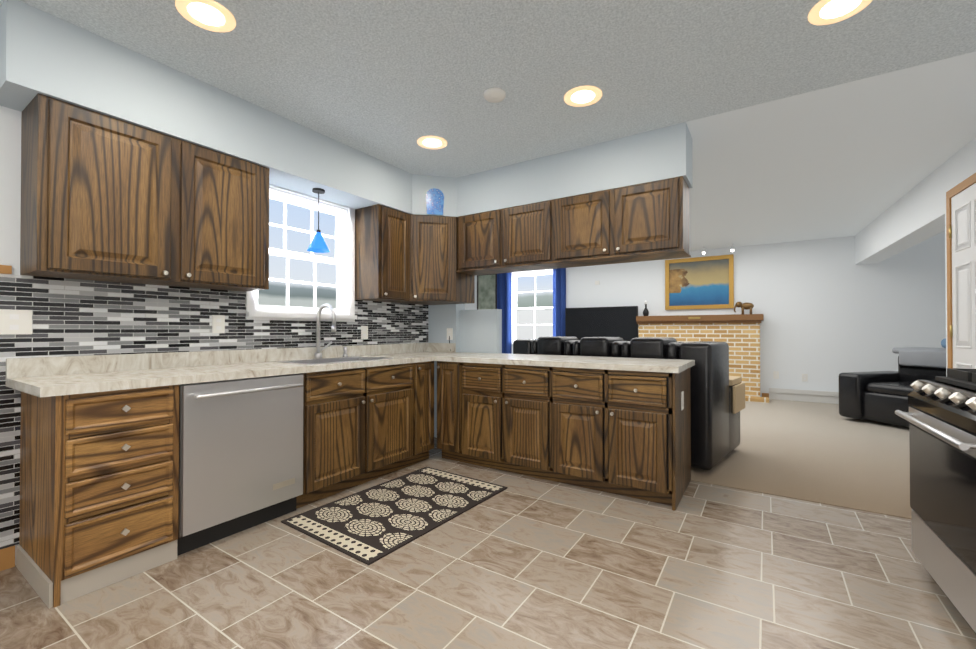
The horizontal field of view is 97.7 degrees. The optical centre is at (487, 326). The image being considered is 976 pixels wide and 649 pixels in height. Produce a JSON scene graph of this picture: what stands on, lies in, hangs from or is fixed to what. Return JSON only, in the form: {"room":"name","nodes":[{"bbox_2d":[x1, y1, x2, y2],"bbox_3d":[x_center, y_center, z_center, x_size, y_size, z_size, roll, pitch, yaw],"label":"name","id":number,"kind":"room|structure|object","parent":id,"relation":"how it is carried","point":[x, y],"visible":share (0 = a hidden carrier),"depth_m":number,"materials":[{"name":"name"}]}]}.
{"room":"kitchen and living room","nodes":[
{"label":"kitchen and living room","id":0,"kind":"room"},
{"bbox_2d":[0,106,21,564],"bbox_3d":[-2.133,-0.129,2.473,0.160,2.580,5.200,0,-1,33],"label":"wall","id":1,"kind":"structure","parent":0,"point":[10,172],"depth_m":2.06,"materials":[{"name":"white paint"}]},
{"bbox_2d":[20,93,268,291],"bbox_3d":[-1.849,-0.649,2.442,0.349,0.800,1.070,0,-1,33],"label":"upper cabinet","id":2,"kind":"object","parent":1,"relation":"attached to","point":[107,198],"visible":1,"depth_m":2.20,"materials":[{"name":"brown wood"}]},
{"bbox_2d":[0,265,427,570],"bbox_3d":[-1.785,0.439,2.837,0.020,1.450,4.198,0,-1,33],"label":"tile backsplash","id":3,"kind":"structure","parent":1,"relation":"attached to","point":[75,317],"depth_m":2.44,"materials":[{"name":"tile"}]},
{"bbox_2d":[0,309,31,334],"bbox_3d":[-2.290,-0.023,2.061,0.008,0.120,0.120,0,-1,33],"label":"switch plate","id":4,"kind":"object","parent":3,"relation":"in","point":[15,321],"visible":1,"depth_m":2.06,"materials":[{"name":"white plastic"}]},
{"bbox_2d":[212,315,224,332],"bbox_3d":[-1.788,-0.016,2.832,0.008,0.120,0.075,0,-1,33],"label":"outlet","id":5,"kind":"object","parent":3,"relation":"attached to","point":[218,323],"visible":1,"depth_m":2.83,"materials":[{"name":"white plastic"}]},
{"bbox_2d":[361,326,367,338],"bbox_3d":[-1.118,0.052,3.863,0.008,0.120,0.075,0,-1,33],"label":"outlet","id":6,"kind":"object","parent":3,"relation":"attached to","point":[364,332],"visible":1,"depth_m":3.86,"materials":[{"name":"white plastic"}]},
{"bbox_2d":[246,184,356,321],"bbox_3d":[-1.483,-0.567,3.411,0.190,1.040,0.935,0,-1,33],"label":"kitchen window","id":7,"kind":"structure","parent":1,"relation":"in","point":[343,261],"depth_m":3.52,"materials":[{"name":"white paint"}]},
{"bbox_2d":[355,204,409,301],"bbox_3d":[-0.937,-0.638,3.844,0.349,0.800,0.375,0,-1,33],"label":"upper cabinet","id":8,"kind":"object","parent":1,"relation":"attached to","point":[382,253],"visible":0.96,"depth_m":3.71,"materials":[{"name":"brown wood"}]},
{"bbox_2d":[392,214,474,304],"bbox_3d":[-0.557,-0.635,4.187,0.612,0.800,0.609,0,-1,33],"label":"upper cabinet","id":9,"kind":"object","parent":1,"relation":"attached to","point":[436,278],"visible":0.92,"depth_m":3.97,"materials":[{"name":"brown wood"}]},
{"bbox_2d":[426,188,443,214],"bbox_3d":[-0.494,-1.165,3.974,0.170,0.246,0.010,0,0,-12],"label":"vase","id":10,"kind":"object","parent":9,"relation":"on","point":[434,201],"depth_m":3.97,"materials":[{"name":"blue"}]},
{"bbox_2d":[428,304,464,437],"bbox_3d":[-1.915,-0.104,5.522,3.880,2.580,0.150,0,-1,33],"label":"wall","id":11,"kind":"structure","parent":0,"point":[442,319],"depth_m":4.51,"materials":[{"name":"grey paint"}]},
{"bbox_2d":[447,328,452,339],"bbox_3d":[-0.399,0.077,4.440,0.075,0.120,0.008,0,-1,33],"label":"outlet","id":12,"kind":"object","parent":11,"relation":"attached to","point":[450,332],"visible":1,"depth_m":4.43,"materials":[{"name":"white plastic"}]},
{"bbox_2d":[460,309,501,352],"bbox_3d":[-0.077,0.501,4.360,0.455,1.350,0.086,0,-1,33],"label":"wall","id":13,"kind":"structure","parent":0,"point":[480,330],"depth_m":4.31,"materials":[{"name":"grey paint"}]},
{"bbox_2d":[0,437,975,648],"bbox_3d":[-0.082,1.175,1.159,5.100,0.050,5.250,0,-1,33],"label":"floor","id":14,"kind":"structure","parent":0,"point":[521,561],"depth_m":1.89,"materials":[{"name":"beige tile"}]},
{"bbox_2d":[16,385,178,607],"bbox_3d":[-1.899,0.723,2.088,0.639,0.870,0.455,0,-1,33],"label":"base cabinet","id":15,"kind":"object","parent":14,"relation":"on","point":[99,489],"visible":0.94,"depth_m":1.90,"materials":[{"name":"brown wood"}]},
{"bbox_2d":[177,374,302,555],"bbox_3d":[-1.551,0.729,2.535,0.621,0.865,0.664,0,-1,33],"label":"dishwasher","id":16,"kind":"object","parent":14,"relation":"on","point":[240,455],"visible":0.83,"depth_m":2.34,"materials":[{"name":"silver metal"}]},
{"bbox_2d":[296,361,433,508],"bbox_3d":[-1.067,0.733,3.387,0.618,0.870,1.284,0,-1,33],"label":"base cabinet","id":17,"kind":"object","parent":14,"relation":"on","point":[363,425],"visible":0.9,"depth_m":3.05,"materials":[{"name":"brown wood"}]},
{"bbox_2d":[6,343,455,396],"bbox_3d":[-1.199,0.228,3.178,0.630,0.133,3.115,0,-1,33],"label":"countertop","id":18,"kind":"structure","parent":17,"relation":"on","point":[50,376],"depth_m":2.42,"materials":[{"name":"stone"}]},
{"bbox_2d":[315,304,335,358],"bbox_3d":[-1.250,0.037,3.381,0.236,0.437,0.143,0,-1,33],"label":"faucet","id":19,"kind":"object","parent":18,"relation":"on","point":[318,354],"visible":0.98,"depth_m":3.38,"materials":[{"name":"silver metal"}]},
{"bbox_2d":[277,356,390,364],"bbox_3d":[-1.138,0.339,3.247,0.416,0.176,0.746,0,-1,33],"label":"sink","id":20,"kind":"object","parent":18,"relation":"in","point":[334,360],"visible":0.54,"depth_m":3.38,"materials":[{"name":"silver metal"}]},
{"bbox_2d":[343,347,347,356],"bbox_3d":[-1.207,0.214,3.610,0.040,0.088,0.040,0,-1,33],"label":"sprayer","id":21,"kind":"object","parent":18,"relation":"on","point":[345,354],"visible":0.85,"depth_m":3.60,"materials":[{"name":"silver metal"}]},
{"bbox_2d":[281,467,507,564],"bbox_3d":[-0.543,1.159,2.803,0.800,0.008,1.240,0,-1,36],"label":"kitchen rug","id":22,"kind":"object","parent":14,"relation":"on","point":[370,525],"visible":0.86,"depth_m":2.65,"materials":[{"name":"black fabric"}]},
{"bbox_2d":[437,361,460,461],"bbox_3d":[-0.155,0.738,3.947,0.290,0.870,0.680,0,-1,33],"label":"base cabinet","id":23,"kind":"object","parent":14,"relation":"on","point":[448,373],"depth_m":3.67,"materials":[{"name":"brown wood"}]},
{"bbox_2d":[461,362,552,480],"bbox_3d":[0.295,0.735,3.655,0.856,0.870,0.680,0,-1,33],"label":"base cabinet","id":24,"kind":"object","parent":14,"relation":"on","point":[507,410],"depth_m":3.35,"materials":[{"name":"brown wood"}]},
{"bbox_2d":[553,367,690,510],"bbox_3d":[0.995,0.732,3.199,0.866,0.870,0.680,0,-1,33],"label":"base cabinet","id":25,"kind":"object","parent":14,"relation":"on","point":[623,433],"depth_m":2.89,"materials":[{"name":"brown wood"}]},
{"bbox_2d":[434,351,694,372],"bbox_3d":[0.566,0.277,3.508,1.967,0.040,0.738,0,-1,33],"label":"countertop","id":26,"kind":"structure","parent":25,"relation":"on","point":[587,362],"depth_m":3.22,"materials":[{"name":"stone"}]},
{"bbox_2d":[681,391,683,409],"bbox_3d":[1.326,0.504,2.909,0.006,0.120,0.070,0,-1,33],"label":"outlet","id":27,"kind":"object","parent":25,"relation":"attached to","point":[682,400],"visible":0.93,"depth_m":2.89,"materials":[{"name":"white plastic"}]},
{"bbox_2d":[895,368,975,632],"bbox_3d":[2.148,0.658,1.535,0.853,0.990,0.760,0,-1,31],"label":"stove","id":28,"kind":"object","parent":14,"relation":"on","point":[940,416],"visible":1,"depth_m":1.70,"materials":[{"name":"silver metal"}]},
{"bbox_2d":[0,0,975,250],"bbox_3d":[0.358,-1.457,3.966,9.800,0.100,10.400,0,-1,33],"label":"ceiling","id":29,"kind":"structure","parent":0,"point":[391,82],"depth_m":2.47,"materials":[{"name":"white paint"}]},
{"bbox_2d":[175,0,235,31],"bbox_3d":[-1.281,-1.451,1.942,0.230,0.064,0.230,0,-1,33],"label":"recessed light","id":30,"kind":"object","parent":29,"relation":"in","point":[212,15],"visible":0.94,"depth_m":1.94,"materials":[{"name":"beige"}]},
{"bbox_2d":[0,0,692,216],"bbox_3d":[-0.401,-1.234,2.614,2.600,0.368,3.130,0,-1,33],"label":"soffit","id":31,"kind":"structure","parent":29,"relation":"attached to","point":[45,53],"depth_m":2.82,"materials":[{"name":"grey paint"}]},
{"bbox_2d":[307,188,329,252],"bbox_3d":[-1.293,-0.811,3.256,0.164,0.467,0.164,0,-1,33],"label":"pendant lamp","id":32,"kind":"object","parent":31,"relation":"hanging from","point":[318,244],"visible":1,"depth_m":3.23,"materials":[{"name":"blue glass"}]},
{"bbox_2d":[456,176,690,275],"bbox_3d":[0.604,-0.779,3.596,1.970,0.522,0.342,0,-1,33],"label":"upper cabinet","id":33,"kind":"object","parent":31,"relation":"attached to","point":[648,221],"visible":1,"depth_m":3.35,"materials":[{"name":"brown wood"}]},
{"bbox_2d":[417,136,446,148],"bbox_3d":[-0.428,-1.440,3.272,0.230,0.064,0.230,0,-1,33],"label":"recessed light","id":34,"kind":"object","parent":29,"relation":"in","point":[431,142],"visible":0.88,"depth_m":3.26,"materials":[{"name":"beige"}]},
{"bbox_2d":[484,87,505,102],"bbox_3d":[0.041,-1.400,2.597,0.136,0.036,0.136,0,-1,33],"label":"smoke detector","id":35,"kind":"object","parent":29,"relation":"attached to","point":[494,95],"visible":1,"depth_m":2.56,"materials":[{"name":"white plastic"}]},
{"bbox_2d":[564,86,601,106],"bbox_3d":[0.584,-1.446,2.626,0.230,0.064,0.230,0,-1,33],"label":"recessed light","id":36,"kind":"object","parent":29,"relation":"in","point":[580,96],"visible":0.85,"depth_m":2.62,"materials":[{"name":"beige"}]},
{"bbox_2d":[808,0,871,24],"bbox_3d":[1.563,-1.452,1.894,0.230,0.064,0.230,0,-1,33],"label":"recessed light","id":37,"kind":"object","parent":29,"relation":"in","point":[823,12],"visible":1,"depth_m":1.92,"materials":[{"name":"beige"}]},
{"bbox_2d":[855,163,944,264],"bbox_3d":[4.963,-1.177,5.171,0.260,0.440,3.660,0,-1,31],"label":"beam","id":38,"kind":"structure","parent":29,"relation":"attached to","point":[915,215],"depth_m":4.58,"materials":[{"name":"white paint"}]},
{"bbox_2d":[465,231,945,396],"bbox_3d":[3.127,-0.082,8.213,9.400,2.580,0.160,0,-1,33],"label":"wall","id":39,"kind":"structure","parent":0,"point":[829,309],"depth_m":6.76,"materials":[{"name":"white paint"}]},
{"bbox_2d":[477,274,496,309],"bbox_3d":[-0.020,-0.817,10.149,0.580,0.920,0.032,0,-1,33],"label":"picture frame","id":40,"kind":"object","parent":39,"relation":"attached to","point":[487,291],"visible":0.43,"depth_m":10.13,"materials":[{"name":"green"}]},
{"bbox_2d":[497,272,511,353],"bbox_3d":[0.373,-0.204,9.803,0.390,2.150,0.069,0,-1,33],"label":"curtain","id":41,"kind":"object","parent":39,"relation":"attached to","point":[504,292],"visible":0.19,"depth_m":9.80,"materials":[{"name":"blue fabric"}]},
{"bbox_2d":[512,269,552,344],"bbox_3d":[1.042,-0.416,9.541,1.170,1.680,0.208,0,-1,33],"label":"window","id":42,"kind":"structure","parent":39,"relation":"in","point":[532,304],"depth_m":9.67,"materials":[{"name":"white glass"}]},
{"bbox_2d":[553,268,565,335],"bbox_3d":[1.517,-0.210,9.059,0.300,2.150,0.069,0,-1,33],"label":"curtain","id":43,"kind":"object","parent":39,"relation":"attached to","point":[559,290],"visible":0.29,"depth_m":9.07,"materials":[{"name":"blue fabric"}]},
{"bbox_2d":[665,254,733,309],"bbox_3d":[3.779,-0.782,7.672,1.110,0.930,0.040,0,-1,33],"label":"framed picture","id":44,"kind":"object","parent":39,"relation":"attached to","point":[707,282],"visible":1,"depth_m":7.65,"materials":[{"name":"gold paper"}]},
{"bbox_2d":[769,388,838,403],"bbox_3d":[5.135,1.098,6.752,1.150,0.185,0.084,0,-1,33],"label":"baseboard heater","id":45,"kind":"object","parent":39,"relation":"attached to","point":[806,395],"visible":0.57,"depth_m":6.78,"materials":[{"name":"silver metal"}]},
{"bbox_2d":[802,374,807,381],"bbox_3d":[5.076,0.817,6.838,0.075,0.120,0.008,0,-1,33],"label":"outlet","id":46,"kind":"object","parent":39,"relation":"attached to","point":[804,377],"visible":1,"depth_m":6.83,"materials":[{"name":"white plastic"}]},
{"bbox_2d":[691,399,911,518],"bbox_3d":[1.789,1.214,6.145,9.800,0.054,5.150,0,-1,33],"label":"floor","id":47,"kind":"structure","parent":0,"point":[825,453],"depth_m":3.75,"materials":[{"name":"beige carpet"}]},
{"bbox_2d":[513,336,739,469],"bbox_3d":[1.317,0.619,4.326,1.980,1.035,1.060,0,-1,42],"label":"sofa","id":48,"kind":"object","parent":47,"relation":"on","point":[715,430],"visible":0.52,"depth_m":3.53,"materials":[{"name":"black leather"}]},
{"bbox_2d":[729,376,744,413],"bbox_3d":[2.211,0.623,4.011,0.290,0.300,0.390,0,-1,42],"label":"cover","id":49,"kind":"object","parent":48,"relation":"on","point":[738,392],"visible":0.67,"depth_m":3.87,"materials":[{"name":"beige"}]},
{"bbox_2d":[636,314,768,402],"bbox_3d":[3.664,0.501,7.434,2.055,1.400,0.547,0,-1,33],"label":"fireplace","id":50,"kind":"object","parent":47,"relation":"on","point":[739,334],"visible":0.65,"depth_m":7.14,"materials":[{"name":"brick"}]},
{"bbox_2d":[643,300,648,315],"bbox_3d":[2.957,-0.345,7.992,0.110,0.298,0.110,0,-1,33],"label":"vase","id":51,"kind":"object","parent":50,"relation":"on","point":[645,312],"visible":0.98,"depth_m":7.96,"materials":[{"name":"black ceramic"}]},
{"bbox_2d":[734,302,753,313],"bbox_3d":[4.277,-0.313,7.133,0.291,0.220,0.150,0,-1,33],"label":"elephant figurine","id":52,"kind":"object","parent":50,"relation":"on","point":[746,306],"visible":1,"depth_m":7.10,"materials":[{"name":"brown metal"}]},
{"bbox_2d":[839,356,945,426],"bbox_3d":[5.146,0.742,5.087,1.080,0.800,1.120,0,0,-17],"label":"recliner","id":53,"kind":"object","parent":47,"relation":"on","point":[879,396],"visible":0.44,"depth_m":5.21,"materials":[{"name":"black leather"}]},
{"bbox_2d":[892,347,945,367],"bbox_3d":[5.437,0.373,5.179,0.510,0.220,0.680,0,0,-17],"label":"blanket","id":54,"kind":"object","parent":53,"relation":"on","point":[923,357],"visible":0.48,"depth_m":5.13,"materials":[{"name":"grey fabric"}]},
{"bbox_2d":[941,338,945,347],"bbox_3d":[5.544,0.193,4.848,0.460,0.125,0.420,0,0,-17],"label":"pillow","id":55,"kind":"object","parent":54,"relation":"on","point":[943,343],"visible":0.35,"depth_m":4.95,"materials":[{"name":"blue fabric"}]},
{"bbox_3d":[2.199,0.880,8.430,1.400,0.660,0.465,0,-1,33],"label":"tv stand","id":56,"kind":"object","parent":47,"relation":"on","visible":0},
{"bbox_2d":[565,306,637,340],"bbox_3d":[2.220,0.079,8.468,1.460,0.938,0.200,0,-1,33],"label":"screen","id":57,"kind":"object","parent":56,"relation":"on","point":[618,321],"visible":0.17,"depth_m":8.44,"materials":[{"name":"black plastic"}]},
{"bbox_2d":[944,137,975,376],"bbox_3d":[2.182,-0.145,0.563,0.150,2.580,7.090,0,-1,31],"label":"wall","id":58,"kind":"structure","parent":0,"point":[960,165],"depth_m":3.45,"materials":[{"name":"white paint"}]},
{"bbox_2d":[946,173,975,367],"bbox_3d":[3.639,0.017,3.197,0.020,2.300,0.880,0,-1,31],"label":"door frame","id":59,"kind":"structure","parent":58,"relation":"attached to","point":[961,186],"depth_m":3.53,"materials":[{"name":"brown wood"}]},
{"bbox_2d":[949,183,975,368],"bbox_3d":[3.612,0.045,3.218,0.085,2.220,0.753,0,-1,31],"label":"door","id":60,"kind":"structure","parent":58,"relation":"in","point":[962,231],"depth_m":3.33,"materials":[{"name":"white paint"}]}
]}

